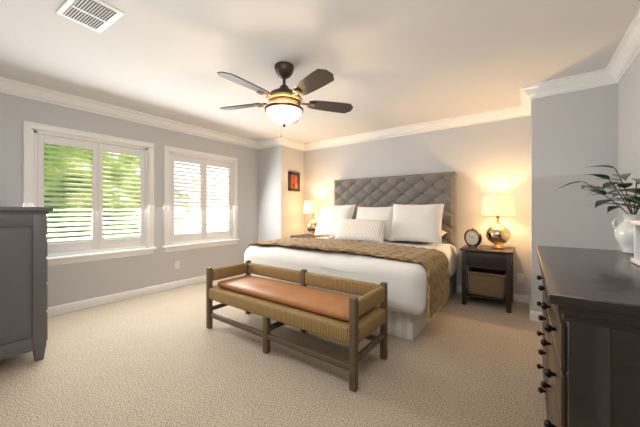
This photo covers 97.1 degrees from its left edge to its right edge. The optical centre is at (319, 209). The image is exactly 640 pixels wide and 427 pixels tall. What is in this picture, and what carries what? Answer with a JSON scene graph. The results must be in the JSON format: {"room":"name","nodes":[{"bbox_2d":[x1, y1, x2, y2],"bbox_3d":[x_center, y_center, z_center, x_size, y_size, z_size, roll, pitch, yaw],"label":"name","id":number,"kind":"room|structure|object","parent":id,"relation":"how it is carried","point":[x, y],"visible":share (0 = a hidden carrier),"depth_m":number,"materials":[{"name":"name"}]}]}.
{"room":"bedroom","nodes":[
{"label":"bedroom","id":0,"kind":"room"},
{"bbox_2d":[0,92,257,306],"bbox_3d":[-2.359,-0.058,3.987,0.140,2.440,4.030,0,0,36],"label":"wall","id":1,"kind":"structure","parent":0,"point":[71,283],"depth_m":3.70,"materials":[{"name":"grey paint"}]},
{"bbox_2d":[23,121,156,265],"bbox_3d":[-2.723,-0.147,3.448,0.190,1.530,1.300,0,0,36],"label":"window","id":2,"kind":"structure","parent":1,"relation":"in","point":[97,246],"depth_m":3.38,"materials":[{"name":"white wood"}]},
{"bbox_2d":[46,275,205,316],"bbox_3d":[-2.296,1.113,3.941,0.014,0.098,3.750,0,0,36],"label":"baseboard","id":3,"kind":"structure","parent":1,"relation":"attached to","point":[91,302],"depth_m":3.58,"materials":[{"name":"white wood"}]},
{"bbox_2d":[0,77,255,148],"bbox_3d":[-2.264,-1.216,3.918,0.094,0.125,3.750,0,0,36],"label":"crown molding","id":4,"kind":"structure","parent":1,"relation":"attached to","point":[8,86],"depth_m":3.46,"materials":[{"name":"white"}]},
{"bbox_2d":[175,261,179,268],"bbox_3d":[-2.118,0.827,4.189,0.011,0.115,0.072,0,0,36],"label":"electrical outlet","id":5,"kind":"object","parent":1,"relation":"attached to","point":[177,264],"visible":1,"depth_m":4.19,"materials":[{"name":"white plastic"}]},
{"bbox_2d":[162,145,238,251],"bbox_3d":[-1.897,-0.147,4.576,0.190,1.530,1.303,0,0,36],"label":"window","id":6,"kind":"structure","parent":1,"relation":"in","point":[204,237],"depth_m":4.49,"materials":[{"name":"white wood"}]},
{"bbox_2d":[258,145,285,241],"bbox_3d":[-0.964,-0.058,5.376,0.752,2.440,0.140,0,0,36],"label":"wall","id":7,"kind":"structure","parent":0,"point":[271,193],"depth_m":5.23,"materials":[{"name":"grey paint"}]},
{"bbox_2d":[256,138,279,148],"bbox_3d":[-0.933,-1.216,5.209,0.480,0.125,0.094,0,0,36],"label":"crown molding","id":8,"kind":"structure","parent":7,"relation":"attached to","point":[267,143],"depth_m":5.25,"materials":[{"name":"white"}]},
{"bbox_2d":[0,274,546,426],"bbox_3d":[-0.489,1.212,2.307,5.143,0.100,5.826,0,0,36],"label":"floor","id":9,"kind":"structure","parent":0,"point":[166,358],"depth_m":2.00,"materials":[{"name":"beige carpet"}]},
{"bbox_2d":[0,207,52,361],"bbox_3d":[-2.722,0.572,2.326,1.190,1.180,0.581,0,0,36],"label":"chest","id":10,"kind":"object","parent":9,"relation":"on","point":[23,281],"visible":1,"depth_m":2.09,"materials":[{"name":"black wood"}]},
{"bbox_2d":[206,260,387,392],"bbox_3d":[-0.293,0.867,2.484,1.670,0.590,0.535,0,0,36],"label":"bench","id":11,"kind":"object","parent":9,"relation":"on","point":[352,321],"visible":1,"depth_m":2.24,"materials":[{"name":"beige wicker"}]},
{"bbox_2d":[290,234,328,237],"bbox_3d":[-0.165,0.819,5.131,0.540,0.685,0.564,0,0,36],"label":"nightstand","id":12,"kind":"object","parent":9,"relation":"on","point":[305,236],"visible":0.1,"depth_m":4.99,"materials":[{"name":"brown wood"}]},
{"bbox_2d":[303,199,321,235],"bbox_3d":[-0.129,0.143,5.176,0.360,0.663,0.360,0,0,36],"label":"lamp","id":13,"kind":"object","parent":12,"relation":"on","point":[312,207],"visible":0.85,"depth_m":5.05,"materials":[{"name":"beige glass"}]},
{"bbox_2d":[244,172,456,340],"bbox_3d":[0.508,0.322,3.733,2.330,1.680,2.027,0,0,36],"label":"bed","id":14,"kind":"object","parent":9,"relation":"on","point":[420,278],"visible":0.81,"depth_m":3.02,"materials":[{"name":"white fabric"}]},
{"bbox_2d":[314,204,355,235],"bbox_3d":[0.224,0.174,4.409,0.660,0.540,0.177,0,-24,40],"label":"pillow","id":15,"kind":"object","parent":14,"relation":"on","point":[330,216],"visible":0.83,"depth_m":4.34,"materials":[{"name":"white fabric"}]},
{"bbox_2d":[334,219,387,241],"bbox_3d":[0.542,0.276,3.823,0.740,0.320,0.134,0,-28,36],"label":"pillow","id":16,"kind":"object","parent":14,"relation":"on","point":[363,229],"visible":1,"depth_m":3.74,"materials":[{"name":"white fabric"}]},
{"bbox_2d":[356,206,392,239],"bbox_3d":[0.767,0.188,4.064,0.620,0.500,0.164,0,-22,36],"label":"pillow","id":17,"kind":"object","parent":14,"relation":"on","point":[378,213],"visible":0.46,"depth_m":3.98,"materials":[{"name":"white fabric"}]},
{"bbox_2d":[388,204,443,243],"bbox_3d":[1.242,0.173,3.662,0.660,0.540,0.176,0,-24,31],"label":"pillow","id":18,"kind":"object","parent":14,"relation":"on","point":[420,223],"visible":1,"depth_m":3.57,"materials":[{"name":"white fabric"}]},
{"bbox_2d":[460,245,514,312],"bbox_3d":[2.073,0.819,3.494,0.540,0.685,0.564,0,0,36],"label":"nightstand","id":19,"kind":"object","parent":9,"relation":"on","point":[489,271],"visible":1,"depth_m":3.32,"materials":[{"name":"brown wood"}]},
{"bbox_2d":[464,228,481,247],"bbox_3d":[1.908,0.355,3.534,0.046,0.243,0.216,0,0,-26],"label":"clock","id":20,"kind":"object","parent":19,"relation":"on","point":[472,237],"visible":1,"depth_m":3.51,"materials":[{"name":"black metal"}]},
{"bbox_2d":[481,194,515,248],"bbox_3d":[2.191,0.143,3.478,0.360,0.663,0.360,0,0,36],"label":"lamp","id":21,"kind":"object","parent":19,"relation":"on","point":[498,234],"visible":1,"depth_m":3.37,"materials":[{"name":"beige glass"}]},
{"bbox_2d":[536,245,639,426],"bbox_3d":[1.297,0.702,1.176,0.609,0.920,1.339,0,0,36],"label":"dresser","id":22,"kind":"object","parent":9,"relation":"on","point":[589,318],"visible":1,"depth_m":0.79,"materials":[{"name":"black wood"}]},
{"bbox_2d":[558,165,639,253],"bbox_3d":[1.655,-0.004,1.584,0.508,0.486,0.595,0,0,36],"label":"plant","id":23,"kind":"object","parent":22,"relation":"on","point":[624,233],"visible":0.98,"depth_m":1.54,"materials":[{"name":"green plant"}]},
{"bbox_2d":[630,220,639,265],"bbox_3d":[1.436,0.118,1.180,0.160,0.243,0.160,0,0,36],"label":"lantern","id":24,"kind":"object","parent":22,"relation":"on","point":[636,258],"visible":0.98,"depth_m":1.26,"materials":[{"name":"white"}]},
{"bbox_2d":[286,147,303,237],"bbox_3d":[-0.485,-0.058,5.513,0.140,2.440,0.646,0,0,36],"label":"wall","id":25,"kind":"structure","parent":0,"point":[294,202],"depth_m":5.39,"materials":[{"name":"grey paint"}]},
{"bbox_2d":[276,137,303,150],"bbox_3d":[-0.535,-1.216,5.246,0.094,0.125,0.624,0,0,36],"label":"crown molding","id":26,"kind":"structure","parent":25,"relation":"attached to","point":[283,141],"depth_m":5.21,"materials":[{"name":"white"}]},
{"bbox_2d":[288,171,299,191],"bbox_3d":[-0.489,-0.523,5.363,0.026,0.360,0.310,0,0,36],"label":"picture frame","id":27,"kind":"object","parent":25,"relation":"attached to","point":[293,181],"visible":1,"depth_m":5.34,"materials":[{"name":"black metal"}]},
{"bbox_2d":[0,0,639,142],"bbox_3d":[-0.489,-1.328,2.307,5.143,0.100,5.826,0,0,36],"label":"ceiling","id":28,"kind":"structure","parent":0,"point":[387,64],"depth_m":2.32,"materials":[{"name":"white paint"}]},
{"bbox_2d":[55,0,124,32],"bbox_3d":[-1.494,-1.270,1.836,0.370,0.016,0.245,0,0,32],"label":"ceiling vent","id":29,"kind":"object","parent":28,"relation":"in","point":[99,16],"visible":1,"depth_m":1.83,"materials":[{"name":"silver metal"}]},
{"bbox_2d":[217,61,352,136],"bbox_3d":[-0.351,-0.952,2.483,1.275,0.653,1.214,0,0,36],"label":"ceiling fan","id":30,"kind":"object","parent":28,"relation":"hanging from","point":[283,103],"visible":1,"depth_m":2.41,"materials":[{"name":"brown metal"}]},
{"bbox_2d":[304,116,530,294],"bbox_3d":[1.180,-0.058,4.608,3.896,2.440,0.140,0,0,36],"label":"wall","id":31,"kind":"structure","parent":0,"point":[488,159],"depth_m":3.91,"materials":[{"name":"grey paint"}]},
{"bbox_2d":[304,105,530,150],"bbox_3d":[1.111,-1.216,4.514,3.616,0.125,0.094,0,0,36],"label":"crown molding","id":32,"kind":"structure","parent":31,"relation":"attached to","point":[509,112],"depth_m":4.19,"materials":[{"name":"white"}]},
{"bbox_2d":[455,285,527,302],"bbox_3d":[1.135,1.113,4.546,3.616,0.098,0.014,0,0,36],"label":"baseboard","id":33,"kind":"structure","parent":31,"relation":"attached to","point":[523,298],"depth_m":3.55,"materials":[{"name":"white wood"}]},
{"bbox_2d":[517,273,523,282],"bbox_3d":[2.514,0.862,3.539,0.072,0.115,0.011,0,0,36],"label":"electrical outlet","id":34,"kind":"object","parent":31,"relation":"attached to","point":[520,277],"visible":1,"depth_m":3.54,"materials":[{"name":"white plastic"}]},
{"bbox_2d":[531,96,548,311],"bbox_3d":[2.505,-0.058,3.238,0.140,2.440,0.786,0,0,36],"label":"wall","id":35,"kind":"structure","parent":0,"point":[539,171],"depth_m":2.93,"materials":[{"name":"grey paint"}]},
{"bbox_2d":[520,101,530,116],"bbox_3d":[2.342,-1.216,3.212,0.094,0.125,0.510,0,0,36],"label":"crown molding","id":36,"kind":"structure","parent":35,"relation":"attached to","point":[525,109],"depth_m":3.44,"materials":[{"name":"white"}]},
{"bbox_2d":[528,295,530,308],"bbox_3d":[2.401,1.113,3.225,0.014,0.098,0.600,0,0,36],"label":"baseboard","id":37,"kind":"structure","parent":35,"relation":"attached to","point":[529,296],"depth_m":3.34,"materials":[{"name":"white wood"}]},
{"bbox_2d":[549,83,617,249],"bbox_3d":[2.627,-0.058,2.749,0.635,2.440,0.140,0,0,36],"label":"wall","id":38,"kind":"structure","parent":0,"point":[583,128],"depth_m":2.73,"materials":[{"name":"grey paint"}]},
{"bbox_2d":[529,309,541,321],"bbox_3d":[2.450,1.113,2.783,0.616,0.098,0.014,0,0,36],"label":"baseboard","id":39,"kind":"structure","parent":38,"relation":"attached to","point":[534,315],"depth_m":2.94,"materials":[{"name":"white wood"}]},
{"bbox_2d":[520,69,603,104],"bbox_3d":[2.358,-1.216,2.801,0.606,0.125,0.094,0,0,36],"label":"crown molding","id":40,"kind":"structure","parent":38,"relation":"attached to","point":[593,79],"depth_m":2.78,"materials":[{"name":"white"}]},
{"bbox_2d":[618,54,639,249],"bbox_3d":[1.339,-0.058,0.569,0.140,2.440,5.180,0,0,36],"label":"wall","id":41,"kind":"structure","parent":0,"point":[629,122],"depth_m":2.30,"materials":[{"name":"grey paint"}]},
{"bbox_2d":[604,9,639,85],"bbox_3d":[1.244,-1.216,0.638,0.094,0.125,4.900,0,0,36],"label":"crown molding","id":42,"kind":"structure","parent":41,"relation":"attached to","point":[625,55],"depth_m":2.22,"materials":[{"name":"white"}]},
{"label":"outside","id":43,"kind":"structure","parent":0,"visible":0},
{"bbox_2d":[44,143,226,243],"bbox_3d":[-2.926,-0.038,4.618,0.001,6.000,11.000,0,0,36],"label":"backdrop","id":44,"kind":"structure","parent":43,"point":[77,167],"depth_m":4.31,"materials":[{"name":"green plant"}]}
]}

